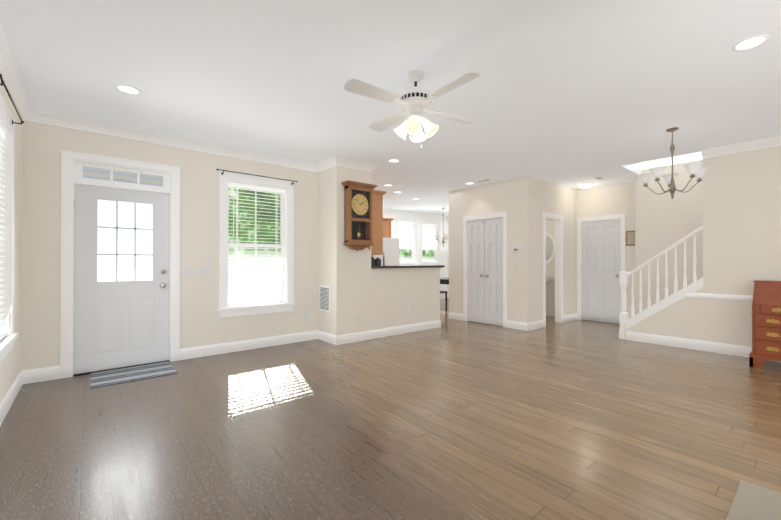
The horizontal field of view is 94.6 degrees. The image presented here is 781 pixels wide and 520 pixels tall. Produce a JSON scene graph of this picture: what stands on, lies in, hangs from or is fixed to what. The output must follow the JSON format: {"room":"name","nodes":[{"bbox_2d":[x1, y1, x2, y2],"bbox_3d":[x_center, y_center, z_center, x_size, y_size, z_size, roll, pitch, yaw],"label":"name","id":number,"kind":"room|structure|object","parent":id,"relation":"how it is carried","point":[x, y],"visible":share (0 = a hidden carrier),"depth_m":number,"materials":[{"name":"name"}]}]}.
{"room":"living room","nodes":[
{"label":"living room","id":0,"kind":"room"},
{"bbox_2d":[0,78,21,403],"bbox_3d":[-1.260,-0.143,0.589,0.144,2.730,7.968,0,0,-40],"label":"wall","id":1,"kind":"structure","parent":0,"point":[10,366],"depth_m":3.32,"materials":[{"name":"paint"}]},
{"bbox_2d":[0,93,17,361],"bbox_3d":[-2.967,-0.222,2.666,0.187,1.945,1.085,0,0,-40],"label":"window","id":2,"kind":"structure","parent":1,"relation":"in","point":[8,336],"depth_m":3.00,"materials":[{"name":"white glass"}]},
{"bbox_2d":[0,74,23,124],"bbox_3d":[-2.850,-1.164,2.687,0.065,0.064,1.029,0,0,-40],"label":"curtain rod","id":3,"kind":"object","parent":2,"relation":"attached to","point":[6,89],"visible":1,"depth_m":2.65,"materials":[{"name":"brown metal"}]},
{"bbox_2d":[0,370,27,425],"bbox_3d":[-1.199,1.155,0.634,0.013,0.135,7.680,0,0,-40],"label":"baseboard","id":4,"kind":"structure","parent":1,"relation":"attached to","point":[22,378],"depth_m":3.09,"materials":[{"name":"white wood"}]},
{"bbox_2d":[0,24,35,121],"bbox_3d":[-1.175,-1.458,0.666,0.079,0.100,7.680,0,0,-40],"label":"crown molding","id":5,"kind":"structure","parent":1,"relation":"attached to","point":[9,73],"depth_m":2.92,"materials":[{"name":"white wood"}]},
{"bbox_2d":[21,120,317,370],"bbox_3d":[-2.450,-0.126,4.693,3.293,2.730,0.144,0,0,-40],"label":"wall","id":6,"kind":"structure","parent":0,"point":[202,323],"depth_m":4.50,"materials":[{"name":"paint"}]},
{"bbox_2d":[60,150,180,378],"bbox_3d":[-3.068,0.046,4.159,1.104,2.383,0.169,0,0,-40],"label":"door frame","id":7,"kind":"structure","parent":6,"relation":"attached to","point":[67,157],"depth_m":3.92,"materials":[{"name":"white wood"}]},
{"bbox_2d":[73,184,169,373],"bbox_3d":[-3.038,0.206,4.114,0.889,2.029,0.108,0,0,-40],"label":"front door","id":8,"kind":"structure","parent":6,"relation":"in","point":[118,323],"depth_m":4.08,"materials":[{"name":"white wood"}]},
{"bbox_2d":[74,162,169,188],"bbox_3d":[-3.059,-0.960,4.153,0.883,0.185,0.043,0,0,-40],"label":"transom","id":9,"kind":"object","parent":6,"relation":"attached to","point":[78,167],"visible":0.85,"depth_m":4.09,"materials":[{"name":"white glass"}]},
{"bbox_2d":[32,110,315,171],"bbox_3d":[-2.345,-1.441,4.642,3.203,0.100,0.079,0,0,-40],"label":"crown molding","id":10,"kind":"structure","parent":6,"relation":"attached to","point":[42,117],"depth_m":4.30,"materials":[{"name":"white wood"}]},
{"bbox_2d":[182,266,191,274],"bbox_3d":[-2.542,0.129,4.509,0.111,0.115,0.017,0,0,-40],"label":"switch plate","id":11,"kind":"object","parent":6,"relation":"attached to","point":[186,270],"depth_m":4.51,"materials":[{"name":"white plastic"}]},
{"bbox_2d":[197,266,209,274],"bbox_3d":[-2.402,0.129,4.627,0.156,0.115,0.017,0,0,-40],"label":"switch plate","id":12,"kind":"object","parent":6,"relation":"attached to","point":[201,270],"depth_m":4.63,"materials":[{"name":"white plastic"}]},
{"bbox_2d":[180,331,315,359],"bbox_3d":[-1.873,1.174,5.067,1.920,0.135,0.014,0,0,-40],"label":"baseboard","id":13,"kind":"structure","parent":6,"relation":"attached to","point":[208,350],"depth_m":4.95,"materials":[{"name":"white wood"}]},
{"bbox_2d":[217,170,295,317],"bbox_3d":[-1.895,-0.211,5.129,1.085,1.945,0.187,0,0,-40],"label":"window","id":14,"kind":"structure","parent":6,"relation":"in","point":[285,190],"depth_m":5.11,"materials":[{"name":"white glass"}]},
{"bbox_2d":[216,169,297,184],"bbox_3d":[-1.839,-1.154,5.048,1.130,0.064,0.065,0,0,-40],"label":"curtain rod","id":15,"kind":"object","parent":14,"relation":"attached to","point":[255,175],"visible":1,"depth_m":4.99,"materials":[{"name":"brown metal"}]},
{"bbox_2d":[305,313,308,320],"bbox_3d":[-1.293,0.883,5.556,0.069,0.115,0.009,0,0,-40],"label":"electrical outlet plate","id":16,"kind":"object","parent":6,"relation":"attached to","point":[307,314],"depth_m":5.56,"materials":[{"name":"white plastic"}]},
{"bbox_2d":[318,165,370,335],"bbox_3d":[-0.768,-0.121,5.742,0.634,2.730,0.691,0,0,-40],"label":"wall","id":17,"kind":"structure","parent":0,"point":[344,272],"depth_m":5.45,"materials":[{"name":"paint"}]},
{"bbox_2d":[316,158,331,171],"bbox_3d":[-0.969,-1.437,5.432,0.079,0.100,0.450,0,0,-40],"label":"crown molding","id":18,"kind":"structure","parent":17,"relation":"attached to","point":[326,164],"depth_m":5.47,"materials":[{"name":"white wood"}]},
{"bbox_2d":[319,285,330,311],"bbox_3d":[-1.004,0.588,5.511,0.020,0.390,0.317,0,0,-40],"label":"air vent","id":19,"kind":"object","parent":17,"relation":"in","point":[324,298],"visible":1,"depth_m":5.50,"materials":[{"name":"white metal"}]},
{"bbox_2d":[316,330,335,343],"bbox_3d":[-0.963,1.175,5.464,0.013,0.135,0.510,0,0,-40],"label":"baseboard","id":20,"kind":"structure","parent":17,"relation":"attached to","point":[320,335],"depth_m":5.51,"materials":[{"name":"white wood"}]},
{"bbox_2d":[332,156,377,171],"bbox_3d":[-0.523,-1.437,5.455,0.791,0.100,0.086,0,0,-40],"label":"crown molding","id":21,"kind":"structure","parent":17,"relation":"attached to","point":[338,161],"depth_m":5.41,"materials":[{"name":"white wood"}]},
{"bbox_2d":[341,180,376,251],"bbox_3d":[-0.468,-0.638,5.429,0.534,1.023,0.178,0,0,-40],"label":"clock","id":22,"kind":"object","parent":17,"relation":"attached to","point":[357,216],"visible":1,"depth_m":5.40,"materials":[{"name":"brown wood"}]},
{"bbox_2d":[371,189,382,254],"bbox_3d":[-0.435,-0.595,6.102,0.331,1.020,0.570,0,0,-40],"label":"upper cabinet","id":23,"kind":"object","parent":17,"relation":"attached to","point":[377,222],"depth_m":5.92,"materials":[{"name":"brown wood"}]},
{"bbox_2d":[0,298,780,519],"bbox_3d":[1.573,1.290,4.827,9.936,0.100,10.848,0,0,-40],"label":"floor","id":24,"kind":"structure","parent":0,"point":[454,419],"depth_m":2.55,"materials":[{"name":"brown wood"}]},
{"bbox_2d":[90,361,176,388],"bbox_3d":[-2.787,1.232,3.914,0.730,0.008,0.581,0,0,-40],"label":"door mat","id":25,"kind":"object","parent":24,"relation":"on","point":[115,376],"visible":1,"depth_m":3.86,"materials":[{"name":"grey fabric"}]},
{"bbox_2d":[374,237,399,265],"bbox_3d":[-0.308,0.375,8.303,0.864,1.760,0.697,0,0,-40],"label":"fridge","id":26,"kind":"object","parent":24,"relation":"on","point":[391,248],"visible":0.04,"depth_m":8.16,"materials":[{"name":"white metal"}]},
{"bbox_2d":[440,291,447,309],"bbox_3d":[1.155,0.758,9.110,0.403,1.000,0.403,0,0,-40],"label":"chair","id":27,"kind":"object","parent":24,"relation":"on","point":[445,292],"visible":0.1,"depth_m":9.06,"materials":[{"name":"black wood"}]},
{"bbox_2d":[440,277,448,284],"bbox_3d":[1.529,0.881,9.860,1.056,0.760,1.632,0,0,-40],"label":"table","id":28,"kind":"object","parent":24,"relation":"on","point":[444,280],"depth_m":9.30,"materials":[{"name":"wood"}]},
{"bbox_2d":[546,276,554,283],"bbox_3d":[3.283,0.757,7.972,0.495,0.994,0.528,0,0,-40],"label":"pedestal sink","id":29,"kind":"object","parent":24,"relation":"on","point":[549,278],"visible":0.02,"depth_m":7.91,"materials":[{"name":"ceramic"}]},
{"bbox_2d":[619,271,628,338],"bbox_3d":[3.700,0.709,5.706,0.111,1.070,0.111,0,0,-40],"label":"stair newel post","id":30,"kind":"object","parent":24,"relation":"on","point":[624,315],"visible":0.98,"depth_m":5.68,"materials":[{"name":"white wood"}]},
{"bbox_2d":[726,480,780,519],"bbox_3d":[1.907,1.216,0.221,2.333,0.010,2.678,0,0,-40],"label":"area rug","id":31,"kind":"object","parent":24,"relation":"on","point":[751,501],"visible":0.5,"depth_m":1.79,"materials":[{"name":"beige fabric"}]},
{"bbox_2d":[749,280,780,367],"bbox_3d":[4.659,0.745,4.005,0.528,0.993,0.906,0,0,-40],"label":"secretary desk","id":32,"kind":"object","parent":24,"relation":"on","point":[766,323],"visible":1,"depth_m":4.12,"materials":[{"name":"brown wood"}]},
{"bbox_2d":[0,0,780,215],"bbox_3d":[1.573,-1.590,4.840,9.936,0.200,10.848,0,0,-40],"label":"ceiling","id":33,"kind":"structure","parent":0,"point":[558,88],"depth_m":2.94,"materials":[{"name":"paint"}]},
{"bbox_2d":[115,84,140,94],"bbox_3d":[-2.303,-1.494,3.164,0.188,0.007,0.188,0,0,-40],"label":"recessed light","id":34,"kind":"object","parent":33,"relation":"in","point":[128,89],"visible":1,"depth_m":3.16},
{"bbox_2d":[388,159,399,162],"bbox_3d":[0.050,-1.484,5.393,0.188,0.007,0.188,0,0,-40],"label":"recessed light","id":35,"kind":"object","parent":33,"relation":"in","point":[393,160],"visible":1,"depth_m":5.38,"materials":[{"name":"white"}]},
{"bbox_2d":[344,70,480,148],"bbox_3d":[0.203,-1.197,2.905,0.958,0.602,0.958,0,0,9],"label":"ceiling fan","id":36,"kind":"object","parent":33,"relation":"hanging from","point":[415,102],"visible":1,"depth_m":2.81,"materials":[{"name":"white metal"}]},
{"bbox_2d":[434,208,448,246],"bbox_3d":[1.474,-0.902,10.159,0.560,1.130,0.545,0,0,-40],"label":"chandelier","id":37,"kind":"object","parent":33,"relation":"hanging from","point":[445,236],"visible":0.83,"depth_m":10.13,"materials":[{"name":"white glass"}]},
{"bbox_2d":[578,183,594,187],"bbox_3d":[3.832,-1.442,7.039,0.288,0.076,0.288,0,0,-40],"label":"dome light","id":38,"kind":"object","parent":33,"relation":"attached to","point":[585,185],"visible":1,"depth_m":6.96,"materials":[{"name":"white glass"}]},
{"bbox_2d":[641,152,702,169],"bbox_3d":[5.889,-2.876,4.573,0.014,2.570,4.608,0,0,-40],"label":"liner","id":39,"kind":"object","parent":33,"relation":"attached to","point":[690,157],"visible":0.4,"depth_m":5.98,"materials":[{"name":"white paint"}]},
{"bbox_2d":[637,127,708,198],"bbox_3d":[3.202,-1.093,4.128,0.659,0.800,0.640,0,0,-40],"label":"dining chandelier","id":40,"kind":"object","parent":33,"relation":"hanging from","point":[696,170],"visible":1,"depth_m":4.06,"materials":[{"name":"white glass"}]},
{"bbox_2d":[732,34,769,50],"bbox_3d":[2.489,-1.496,2.489,0.188,0.007,0.188,0,0,-40],"label":"recessed light","id":41,"kind":"object","parent":33,"relation":"in","point":[752,42],"visible":1,"depth_m":2.48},
{"bbox_2d":[371,269,439,329],"bbox_3d":[0.271,0.691,6.231,1.594,1.110,0.115,0,0,-40],"label":"wall","id":42,"kind":"structure","parent":0,"point":[396,295],"depth_m":6.12,"materials":[{"name":"paint"}]},
{"bbox_2d":[332,320,440,344],"bbox_3d":[0.069,1.177,5.976,2.254,0.135,0.014,0,0,-40],"label":"baseboard","id":43,"kind":"structure","parent":42,"relation":"attached to","point":[372,334],"depth_m":5.82,"materials":[{"name":"white wood"}]},
{"bbox_2d":[371,267,440,269],"bbox_3d":[0.320,0.148,6.190,1.613,0.025,0.014,0,0,-40],"label":"trim","id":44,"kind":"structure","parent":42,"relation":"attached to","point":[401,268],"depth_m":6.01,"materials":[{"name":"paint"}]},
{"bbox_2d":[371,265,444,268],"bbox_3d":[0.262,0.116,6.289,1.651,0.040,0.346,0,0,-40],"label":"bar","id":45,"kind":"object","parent":42,"relation":"on","point":[413,266],"visible":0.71,"depth_m":6.27,"materials":[{"name":"stone"}]},
{"bbox_2d":[371,256,376,265],"bbox_3d":[-0.308,0.016,5.863,0.095,0.156,0.096,0,0,-40],"label":"canister set","id":46,"kind":"object","parent":45,"relation":"on","point":[376,261],"depth_m":5.83,"materials":[{"name":"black metal"}]},
{"bbox_2d":[377,257,380,265],"bbox_3d":[-0.209,0.025,5.970,0.108,0.140,0.109,0,0,-40],"label":"canister set","id":47,"kind":"object","parent":45,"relation":"on","point":[378,260],"depth_m":5.92,"materials":[{"name":"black metal"}]},
{"bbox_2d":[383,208,446,298],"bbox_3d":[-0.352,-0.102,10.199,6.010,2.730,0.144,0,0,-40],"label":"wall","id":48,"kind":"structure","parent":0,"point":[443,254],"depth_m":11.56,"materials":[{"name":"paint"}]},
{"bbox_2d":[395,215,418,264],"bbox_3d":[0.446,-0.542,10.840,0.941,1.515,0.187,0,0,-40],"label":"kitchen window","id":49,"kind":"structure","parent":48,"relation":"in","point":[406,231],"depth_m":10.91,"materials":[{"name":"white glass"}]},
{"bbox_2d":[418,219,419,250],"bbox_3d":[0.870,-0.771,11.110,0.043,0.958,0.026,0,0,-40],"label":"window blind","id":50,"kind":"object","parent":49,"relation":"attached to","point":[418,219],"depth_m":11.11,"materials":[{"name":"white plastic"}]},
{"bbox_2d":[419,218,440,264],"bbox_3d":[1.220,-0.539,11.486,0.941,1.515,0.187,0,0,-40],"label":"kitchen window","id":51,"kind":"structure","parent":48,"relation":"in","point":[430,228],"depth_m":11.50,"materials":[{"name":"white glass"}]},
{"bbox_2d":[440,222,447,250],"bbox_3d":[1.751,-0.777,11.847,0.343,0.936,0.026,0,0,-40],"label":"window blind","id":52,"kind":"object","parent":48,"relation":"attached to","point":[442,248],"depth_m":11.86,"materials":[{"name":"white plastic"}]},
{"bbox_2d":[447,216,448,297],"bbox_3d":[2.815,-0.099,10.982,0.144,2.730,3.005,0,0,-40],"label":"wall","id":53,"kind":"structure","parent":0,"point":[448,258],"depth_m":11.94,"materials":[{"name":"paint"}]},
{"bbox_2d":[449,176,530,325],"bbox_3d":[1.876,-0.115,7.069,0.115,2.730,1.795,0,0,-40],"label":"wall","id":54,"kind":"structure","parent":0,"point":[511,197],"depth_m":6.64,"materials":[{"name":"paint"}]},
{"bbox_2d":[449,312,462,319],"bbox_3d":[1.380,1.184,7.556,0.013,0.135,0.403,0,0,-40],"label":"baseboard","id":55,"kind":"structure","parent":54,"relation":"attached to","point":[456,316],"depth_m":7.56,"materials":[{"name":"white wood"}]},
{"bbox_2d":[467,220,484,322],"bbox_3d":[1.692,0.223,7.200,0.099,2.030,0.421,0,0,-40],"label":"closet door","id":56,"kind":"structure","parent":54,"relation":"in","point":[475,270],"depth_m":7.20,"materials":[{"name":"white wood"}]},
{"bbox_2d":[463,212,506,327],"bbox_3d":[1.819,0.181,7.027,0.025,2.136,1.018,0,0,-40],"label":"trim","id":57,"kind":"structure","parent":54,"relation":"attached to","point":[486,216],"depth_m":6.91,"materials":[{"name":"white wood"}]},
{"bbox_2d":[485,218,502,325],"bbox_3d":[1.967,0.222,6.871,0.099,2.030,0.421,0,0,-40],"label":"closet door","id":58,"kind":"structure","parent":54,"relation":"in","point":[494,271],"depth_m":6.88,"materials":[{"name":"white wood"}]},
{"bbox_2d":[512,248,519,252],"bbox_3d":[2.262,-0.178,6.498,0.024,0.090,0.134,0,0,-40],"label":"wall thermostat","id":59,"kind":"object","parent":54,"relation":"attached to","point":[515,250],"visible":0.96,"depth_m":6.49,"materials":[{"name":"white plastic"}]},
{"bbox_2d":[506,320,527,329],"bbox_3d":[2.267,1.180,6.494,0.013,0.135,0.407,0,0,-40],"label":"baseboard","id":60,"kind":"structure","parent":54,"relation":"attached to","point":[509,324],"depth_m":6.50,"materials":[{"name":"white wood"}]},
{"bbox_2d":[530,177,575,321],"bbox_3d":[3.169,-0.115,7.056,1.853,2.730,0.115,0,0,-40],"label":"wall","id":61,"kind":"structure","parent":0,"point":[556,199],"depth_m":6.92,"materials":[{"name":"paint"}]},
{"bbox_2d":[524,320,542,330],"bbox_3d":[2.616,1.180,6.504,0.561,0.135,0.013,0,0,-40],"label":"baseboard","id":62,"kind":"structure","parent":61,"relation":"attached to","point":[537,324],"depth_m":6.45,"materials":[{"name":"white wood"}]},
{"bbox_2d":[543,212,562,326],"bbox_3d":[3.107,0.181,6.986,0.806,2.136,0.140,0,0,-40],"label":"door frame","id":63,"kind":"structure","parent":61,"relation":"attached to","point":[558,270],"depth_m":7.16,"materials":[{"name":"white wood"}]},
{"bbox_2d":[563,313,576,322],"bbox_3d":[3.689,1.183,7.394,0.614,0.135,0.024,0,0,-40],"label":"baseboard","id":64,"kind":"structure","parent":61,"relation":"attached to","point":[570,317],"depth_m":7.39,"materials":[{"name":"white wood"}]},
{"bbox_2d":[546,181,634,323],"bbox_3d":[3.807,-0.112,7.827,0.115,2.730,2.880,0,0,-40],"label":"wall","id":65,"kind":"structure","parent":0,"point":[614,199],"depth_m":7.16,"materials":[{"name":"paint"}]},
{"bbox_2d":[546,232,554,263],"bbox_3d":[3.464,-0.266,8.129,0.021,0.729,0.518,0,0,-40],"label":"oval mirror","id":66,"kind":"object","parent":65,"relation":"attached to","point":[550,247],"visible":0.4,"depth_m":8.04,"materials":[{"name":"beige mirror"}]},
{"bbox_2d":[581,219,620,323],"bbox_3d":[4.221,0.223,7.245,0.099,2.030,0.730,0,0,-40],"label":"hall door","id":67,"kind":"structure","parent":65,"relation":"in","point":[601,269],"depth_m":7.24,"materials":[{"name":"white wood"}]},
{"bbox_2d":[576,214,625,319],"bbox_3d":[4.235,0.182,7.257,0.092,2.136,0.902,0,0,-40],"label":"door frame","id":68,"kind":"structure","parent":65,"relation":"attached to","point":[605,217],"depth_m":7.52,"materials":[{"name":"white wood"}]},
{"bbox_2d":[626,231,634,245],"bbox_3d":[4.572,-0.411,6.803,0.025,0.280,0.211,0,0,-40],"label":"framed picture","id":69,"kind":"object","parent":65,"relation":"attached to","point":[630,238],"visible":0.57,"depth_m":6.82,"materials":[{"name":"brown wood"}]},
{"bbox_2d":[635,160,702,314],"bbox_3d":[6.120,-1.460,4.729,0.547,5.400,4.848,0,0,-40],"label":"wall","id":70,"kind":"structure","parent":0,"point":[664,221],"depth_m":6.06,"materials":[{"name":"paint"}]},
{"bbox_2d":[624,146,780,346],"bbox_3d":[5.223,-1.464,3.892,0.115,5.400,4.714,0,0,-40],"label":"wall","id":71,"kind":"structure","parent":0,"point":[741,222],"depth_m":4.70,"materials":[{"name":"paint"}]},
{"bbox_2d":[625,278,702,328],"bbox_3d":[4.023,0.660,5.320,0.142,0.843,0.931,0,0,-40],"label":"trim","id":72,"kind":"structure","parent":71,"relation":"on","point":[665,302],"depth_m":5.25,"materials":[{"name":"white wood"}]},
{"bbox_2d":[631,274,633,316],"bbox_3d":[3.777,0.566,5.614,0.035,0.680,0.036,0,0,-40],"label":"baluster","id":73,"kind":"object","parent":72,"relation":"on","point":[632,296],"depth_m":5.60,"materials":[{"name":"white wood"}]},
{"bbox_2d":[639,269,641,312],"bbox_3d":[3.846,0.484,5.533,0.035,0.680,0.036,0,0,-40],"label":"baluster","id":74,"kind":"object","parent":72,"relation":"on","point":[640,303],"depth_m":5.52,"materials":[{"name":"white wood"}]},
{"bbox_2d":[648,264,650,307],"bbox_3d":[3.915,0.402,5.450,0.035,0.680,0.036,0,0,-40],"label":"baluster","id":75,"kind":"object","parent":72,"relation":"on","point":[649,298],"depth_m":5.44,"materials":[{"name":"white wood"}]},
{"bbox_2d":[656,259,658,302],"bbox_3d":[3.983,0.320,5.368,0.035,0.680,0.036,0,0,-40],"label":"baluster","id":76,"kind":"object","parent":72,"relation":"on","point":[657,278],"depth_m":5.36,"materials":[{"name":"white wood"}]},
{"bbox_2d":[665,253,667,297],"bbox_3d":[4.053,0.238,5.286,0.035,0.680,0.036,0,0,-40],"label":"baluster","id":77,"kind":"object","parent":72,"relation":"on","point":[666,284],"depth_m":5.28,"materials":[{"name":"white wood"}]},
{"bbox_2d":[674,247,676,292],"bbox_3d":[4.121,0.155,5.204,0.035,0.680,0.036,0,0,-40],"label":"baluster","id":78,"kind":"object","parent":72,"relation":"on","point":[675,265],"depth_m":5.19,"materials":[{"name":"white wood"}]},
{"bbox_2d":[683,241,686,287],"bbox_3d":[4.190,0.074,5.122,0.035,0.680,0.036,0,0,-40],"label":"baluster","id":79,"kind":"object","parent":72,"relation":"on","point":[685,262],"depth_m":5.11,"materials":[{"name":"white wood"}]},
{"bbox_2d":[693,235,696,282],"bbox_3d":[4.259,-0.008,5.040,0.035,0.680,0.036,0,0,-40],"label":"baluster","id":80,"kind":"object","parent":72,"relation":"on","point":[694,255],"depth_m":5.03,"materials":[{"name":"white wood"}]},
{"bbox_2d":[627,226,702,276],"bbox_3d":[4.024,-0.106,5.321,0.069,0.749,0.926,0,0,-40],"label":"stair handrail","id":81,"kind":"object","parent":80,"relation":"on","point":[666,250],"visible":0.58,"depth_m":5.27,"materials":[{"name":"white wood"}]},
{"bbox_2d":[626,331,780,361],"bbox_3d":[5.139,1.169,3.882,0.013,0.135,4.536,0,0,-40],"label":"baseboard","id":82,"kind":"structure","parent":71,"relation":"attached to","point":[744,351],"depth_m":5.01,"materials":[{"name":"white wood"}]},
{"bbox_2d":[686,293,752,301],"bbox_3d":[5.370,0.487,3.600,0.025,0.076,3.802,0,0,-40],"label":"trim","id":83,"kind":"structure","parent":71,"relation":"attached to","point":[722,297],"depth_m":4.78,"materials":[{"name":"white wood"}]},
{"bbox_2d":[701,136,780,157],"bbox_3d":[5.408,-1.446,3.521,0.079,0.100,3.619,0,0,-40],"label":"crown molding","id":84,"kind":"structure","parent":71,"relation":"attached to","point":[773,141],"depth_m":4.60,"materials":[{"name":"white wood"}]},
{"bbox_3d":[-1.040,-0.110,8.230,2.141,2.730,0.115,0,0,-40],"label":"wall","id":85,"kind":"structure","parent":0,"visible":0},
{"bbox_2d":[383,217,393,237],"bbox_3d":[-0.406,-0.757,8.424,0.950,0.465,0.394,0,0,-40],"label":"upper cabinet","id":86,"kind":"object","parent":85,"relation":"attached to","point":[386,227],"visible":0.17,"depth_m":8.50,"materials":[{"name":"brown wood"}]},
{"label":"outside","id":87,"kind":"structure","parent":0,"visible":0},
{"bbox_2d":[82,166,280,302],"bbox_3d":[-3.607,0.191,4.945,5.683,3.100,0.001,0,0,-40],"label":"window glass","id":88,"kind":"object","parent":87,"point":[102,215],"depth_m":5.11,"materials":[{"name":"clear glass"}]},
{"bbox_2d":[400,230,433,261],"bbox_3d":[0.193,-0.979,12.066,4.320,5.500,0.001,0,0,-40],"label":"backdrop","id":89,"kind":"structure","parent":87,"point":[430,254],"depth_m":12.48,"materials":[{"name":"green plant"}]}
]}

